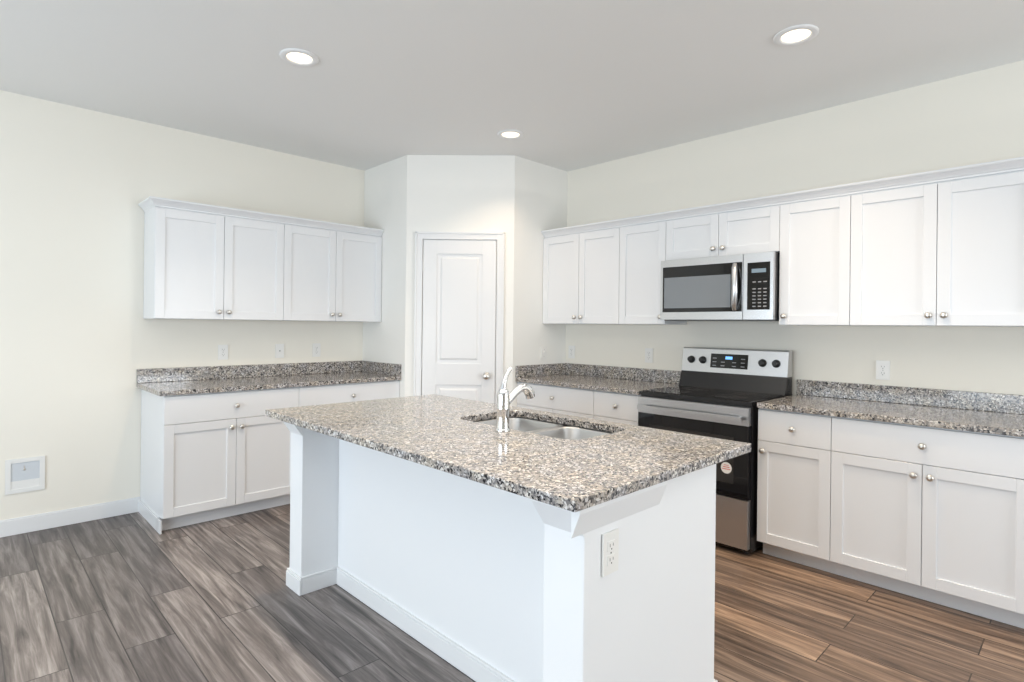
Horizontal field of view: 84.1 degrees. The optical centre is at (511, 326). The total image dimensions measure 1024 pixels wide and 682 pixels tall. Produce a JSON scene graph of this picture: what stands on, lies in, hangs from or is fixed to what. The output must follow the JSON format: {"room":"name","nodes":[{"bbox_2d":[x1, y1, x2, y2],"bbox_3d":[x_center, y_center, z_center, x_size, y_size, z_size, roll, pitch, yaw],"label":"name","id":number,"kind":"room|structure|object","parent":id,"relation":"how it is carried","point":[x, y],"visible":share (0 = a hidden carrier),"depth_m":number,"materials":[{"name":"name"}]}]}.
{"room":"kitchen","nodes":[
{"label":"kitchen","id":0,"kind":"room"},
{"bbox_2d":[0,90,364,519],"bbox_3d":[-3.052,-0.075,3.727,7.420,2.775,0.120,1,0,-44],"label":"wall","id":1,"kind":"structure","parent":0,"point":[82,340],"depth_m":3.88,"materials":[{"name":"white paint"}]},
{"bbox_2d":[5,456,44,494],"bbox_3d":[-3.092,0.944,3.607,0.192,0.216,0.007,1,0,-44],"label":"outlet box","id":2,"kind":"object","parent":1,"relation":"attached to","point":[24,474],"visible":1,"depth_m":3.60,"materials":[{"name":"white plastic"}]},
{"bbox_2d":[0,497,139,537],"bbox_3d":[-4.159,1.248,2.569,4.218,0.105,0.012,1,0,-44],"label":"baseboard","id":3,"kind":"structure","parent":1,"relation":"attached to","point":[31,523],"depth_m":3.75,"materials":[{"name":"white paint"}]},
{"bbox_2d":[142,196,293,320],"bbox_3d":[-2.180,-0.458,4.258,0.930,0.814,0.321,1,0,-44],"label":"upper cabinet","id":4,"kind":"object","parent":1,"relation":"attached to","point":[207,262],"depth_m":4.08,"materials":[{"name":"white wood"}]},
{"bbox_2d":[218,345,227,359],"bbox_3d":[-2.249,0.201,4.419,0.072,0.116,0.008,1,0,-44],"label":"electrical outlet","id":5,"kind":"object","parent":1,"relation":"attached to","point":[222,352],"visible":1,"depth_m":4.42,"materials":[{"name":"white plastic"}]},
{"bbox_2d":[275,344,283,357],"bbox_3d":[-1.934,0.204,4.726,0.072,0.116,0.008,1,0,-44],"label":"electrical outlet","id":6,"kind":"object","parent":1,"relation":"attached to","point":[279,350],"visible":1,"depth_m":4.72,"materials":[{"name":"white plastic"}]},
{"bbox_2d":[312,343,320,356],"bbox_3d":[-1.704,0.207,4.949,0.072,0.116,0.008,1,0,-44],"label":"electrical outlet","id":7,"kind":"object","parent":1,"relation":"attached to","point":[316,348],"visible":1,"depth_m":4.95,"materials":[{"name":"white plastic"}]},
{"bbox_2d":[294,217,383,321],"bbox_3d":[-1.599,-0.451,4.824,0.930,0.814,0.321,1,0,-44],"label":"upper cabinet","id":8,"kind":"object","parent":1,"relation":"attached to","point":[338,267],"depth_m":4.73,"materials":[{"name":"white wood"}]},
{"bbox_2d":[363,155,567,406],"bbox_3d":[-0.443,-0.047,5.246,1.320,2.775,1.340,1,0,-44],"label":"wall","id":9,"kind":"structure","parent":0,"point":[520,202],"depth_m":4.80,"materials":[{"name":"white paint"}]},
{"bbox_2d":[421,240,495,403],"bbox_3d":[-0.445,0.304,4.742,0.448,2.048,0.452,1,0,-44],"label":"pantry door","id":10,"kind":"structure","parent":9,"relation":"in","point":[459,318],"depth_m":4.74,"materials":[{"name":"white paint"}]},
{"bbox_2d":[413,232,504,403],"bbox_3d":[-0.446,0.276,4.743,0.746,2.128,0.026,1,0,1],"label":"door frame","id":11,"kind":"structure","parent":9,"relation":"attached to","point":[499,237],"depth_m":4.74,"materials":[{"name":"white paint"}]},
{"bbox_2d":[541,346,546,358],"bbox_3d":[0.286,0.233,5.010,0.072,0.116,0.015,1,0,-44],"label":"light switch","id":12,"kind":"object","parent":9,"relation":"attached to","point":[543,352],"visible":1,"depth_m":5.01,"materials":[{"name":"white plastic"}]},
{"bbox_2d":[0,504,1023,681],"bbox_3d":[0.049,1.376,0.522,7.420,0.060,9.060,1,0,-44],"label":"floor","id":13,"kind":"structure","parent":0,"point":[134,597],"depth_m":2.57,"materials":[{"name":"brown wood"}]},
{"bbox_2d":[138,386,309,533],"bbox_3d":[-2.093,0.881,4.146,0.934,0.882,0.626,1,0,-44],"label":"base cabinet","id":14,"kind":"object","parent":13,"relation":"on","point":[205,457],"depth_m":3.85,"materials":[{"name":"white wood"}]},
{"bbox_2d":[310,380,399,405],"bbox_3d":[-1.508,0.888,4.714,0.932,0.882,0.626,1,0,-44],"label":"base cabinet","id":15,"kind":"object","parent":13,"relation":"on","point":[351,392],"depth_m":4.51,"materials":[{"name":"white wood"}]},
{"bbox_2d":[137,361,400,395],"bbox_3d":[-1.799,0.378,4.411,1.778,0.132,0.647,1,0,-44],"label":"countertop","id":16,"kind":"structure","parent":15,"relation":"on","point":[180,381],"depth_m":4.39,"materials":[{"name":"stone"}]},
{"bbox_2d":[283,421,717,681],"bbox_3d":[-0.231,0.902,2.442,0.818,0.882,1.986,1,0,-44],"label":"kitchen island","id":17,"kind":"object","parent":13,"relation":"on","point":[515,587],"depth_m":2.03,"materials":[{"name":"white paint"}]},
{"bbox_2d":[265,394,750,511],"bbox_3d":[-0.168,0.445,2.492,1.040,0.032,2.000,1,0,-44],"label":"island countertop","id":18,"kind":"structure","parent":17,"relation":"on","point":[447,434],"depth_m":2.05,"materials":[{"name":"stone"}]},
{"bbox_2d":[495,368,534,431],"bbox_3d":[0.018,0.301,2.398,0.212,0.258,0.062,1,0,-44],"label":"island faucet","id":19,"kind":"object","parent":18,"relation":"on","point":[505,398],"visible":1,"depth_m":2.33,"materials":[{"name":"silver metal"}]},
{"bbox_2d":[473,417,610,439],"bbox_3d":[0.118,0.571,2.541,0.434,0.210,0.763,1,0,-44],"label":"island sink","id":20,"kind":"object","parent":18,"relation":"in","point":[546,428],"visible":0.08,"depth_m":2.64,"materials":[{"name":"silver metal"}]},
{"bbox_2d":[601,528,618,576],"bbox_3d":[0.274,0.628,1.576,0.072,0.116,0.008,1,0,-44],"label":"outlet","id":21,"kind":"object","parent":17,"relation":"attached to","point":[610,547],"visible":1,"depth_m":1.57,"materials":[{"name":"white plastic"}]},
{"bbox_2d":[517,382,640,425],"bbox_3d":[0.674,0.911,4.560,0.656,0.882,1.211,1,0,-44],"label":"base cabinet","id":22,"kind":"object","parent":13,"relation":"on","point":[607,406],"visible":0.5,"depth_m":4.28,"materials":[{"name":"white wood"}]},
{"bbox_2d":[515,363,680,394],"bbox_3d":[0.682,0.404,4.564,0.647,0.132,1.209,1,0,-44],"label":"countertop","id":23,"kind":"structure","parent":22,"relation":"on","point":[629,380],"depth_m":4.65,"materials":[{"name":"stone"}]},
{"bbox_2d":[637,347,791,553],"bbox_3d":[1.335,0.757,3.796,0.720,1.205,0.766,1,0,-44],"label":"range","id":24,"kind":"object","parent":13,"relation":"on","point":[720,393],"visible":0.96,"depth_m":3.60,"materials":[{"name":"black metal"}]},
{"bbox_2d":[757,408,816,567],"bbox_3d":[1.825,0.924,3.398,0.626,0.882,0.452,1,0,-44],"label":"base cabinet","id":25,"kind":"object","parent":13,"relation":"on","point":[787,441],"depth_m":3.23,"materials":[{"name":"white wood"}]},
{"bbox_2d":[813,415,1012,623],"bbox_3d":[2.224,0.928,2.988,0.626,0.882,0.929,1,0,-44],"label":"base cabinet","id":26,"kind":"object","parent":13,"relation":"on","point":[933,514],"depth_m":2.79,"materials":[{"name":"white wood"}]},
{"bbox_2d":[1009,436,1023,628],"bbox_3d":[2.767,0.934,2.429,0.626,0.882,0.869,1,0,-44],"label":"base cabinet","id":27,"kind":"object","parent":13,"relation":"on","point":[1016,570],"depth_m":2.52,"materials":[{"name":"white wood"}]},
{"bbox_2d":[757,379,1023,436],"bbox_3d":[2.378,0.423,2.820,0.647,0.132,2.041,1,0,-44],"label":"countertop","id":28,"kind":"structure","parent":27,"relation":"on","point":[992,413],"depth_m":3.12,"materials":[{"name":"stone"}]},
{"bbox_2d":[0,0,1023,171],"bbox_3d":[0.080,-1.459,0.522,7.420,0.060,9.060,1,0,-44],"label":"ceiling","id":29,"kind":"structure","parent":0,"point":[567,85],"depth_m":3.11,"materials":[{"name":"white paint"}]},
{"bbox_2d":[279,48,318,66],"bbox_3d":[-1.139,-1.437,3.041,0.200,0.009,0.200,1,0,-44],"label":"recessed light","id":30,"kind":"object","parent":29,"relation":"in","point":[299,57],"visible":1,"depth_m":3.03,"materials":[{"name":"white paint"}]},
{"bbox_2d":[497,129,523,138],"bbox_3d":[-0.011,-1.425,4.221,0.200,0.009,0.200,1,0,-44],"label":"recessed light","id":31,"kind":"object","parent":29,"relation":"in","point":[510,134],"visible":1,"depth_m":4.21,"materials":[{"name":"white paint"}]},
{"bbox_2d":[773,24,818,45],"bbox_3d":[1.378,-1.410,2.757,0.200,0.009,0.200,1,0,-44],"label":"recessed light","id":32,"kind":"object","parent":29,"relation":"in","point":[796,35],"visible":1,"depth_m":2.75,"materials":[{"name":"white paint"}]},
{"bbox_2d":[566,60,1023,394],"bbox_3d":[2.723,-0.013,3.024,0.120,2.775,8.940,1,0,-44],"label":"wall","id":33,"kind":"structure","parent":0,"point":[977,117],"depth_m":3.62,"materials":[{"name":"white paint"}]},
{"bbox_2d":[568,345,574,358],"bbox_3d":[0.543,0.233,5.168,0.008,0.116,0.072,1,0,-44],"label":"electrical outlet","id":34,"kind":"object","parent":33,"relation":"attached to","point":[571,353],"visible":1,"depth_m":5.17,"materials":[{"name":"white plastic"}]},
{"bbox_2d":[541,221,608,323],"bbox_3d":[0.689,-0.427,4.799,0.321,0.814,0.868,1,0,-44],"label":"upper cabinet","id":35,"kind":"object","parent":33,"relation":"attached to","point":[575,258],"depth_m":4.72,"materials":[{"name":"white wood"}]},
{"bbox_2d":[609,212,686,324],"bbox_3d":[1.070,-0.422,4.408,0.321,0.814,0.465,1,0,-44],"label":"upper cabinet","id":36,"kind":"object","parent":33,"relation":"attached to","point":[636,243],"depth_m":4.31,"materials":[{"name":"white wood"}]},
{"bbox_2d":[645,348,652,362],"bbox_3d":[1.107,0.235,4.588,0.008,0.116,0.072,1,0,-44],"label":"electrical outlet","id":37,"kind":"object","parent":33,"relation":"attached to","point":[648,355],"visible":1,"depth_m":4.58,"materials":[{"name":"white plastic"}]},
{"bbox_2d":[665,194,780,260],"bbox_3d":[1.513,-0.648,3.954,0.321,0.353,0.800,1,0,-44],"label":"upper cabinet","id":38,"kind":"object","parent":33,"relation":"attached to","point":[753,225],"depth_m":3.81,"materials":[{"name":"white wood"}]},
{"bbox_2d":[660,251,779,320],"bbox_3d":[1.461,-0.252,3.908,0.454,0.427,0.788,1,0,-44],"label":"over-the-range microwave","id":39,"kind":"object","parent":38,"relation":"attached to","point":[741,287],"visible":0.98,"depth_m":3.74,"materials":[{"name":"silver metal"}]},
{"bbox_2d":[779,185,836,325],"bbox_3d":[1.948,-0.413,3.504,0.321,0.814,0.455,1,0,-44],"label":"upper cabinet","id":40,"kind":"object","parent":33,"relation":"attached to","point":[808,217],"depth_m":3.44,"materials":[{"name":"white wood"}]},
{"bbox_2d":[876,360,889,379],"bbox_3d":[2.238,0.264,3.425,0.008,0.116,0.072,1,0,-44],"label":"electrical outlet","id":41,"kind":"object","parent":33,"relation":"attached to","point":[882,370],"visible":1,"depth_m":3.42,"materials":[{"name":"white plastic"}]},
{"bbox_2d":[833,157,1020,326],"bbox_3d":[2.347,-0.409,3.094,0.321,0.814,0.930,1,0,-44],"label":"upper cabinet","id":42,"kind":"object","parent":33,"relation":"attached to","point":[942,247],"depth_m":3.00,"materials":[{"name":"white wood"}]},
{"bbox_2d":[1021,157,1023,326],"bbox_3d":[2.891,-0.403,2.535,0.321,0.814,0.870,1,0,-44],"label":"upper cabinet","id":43,"kind":"object","parent":33,"relation":"attached to","point":[1022,158],"depth_m":2.75,"materials":[{"name":"white wood"}]}
]}

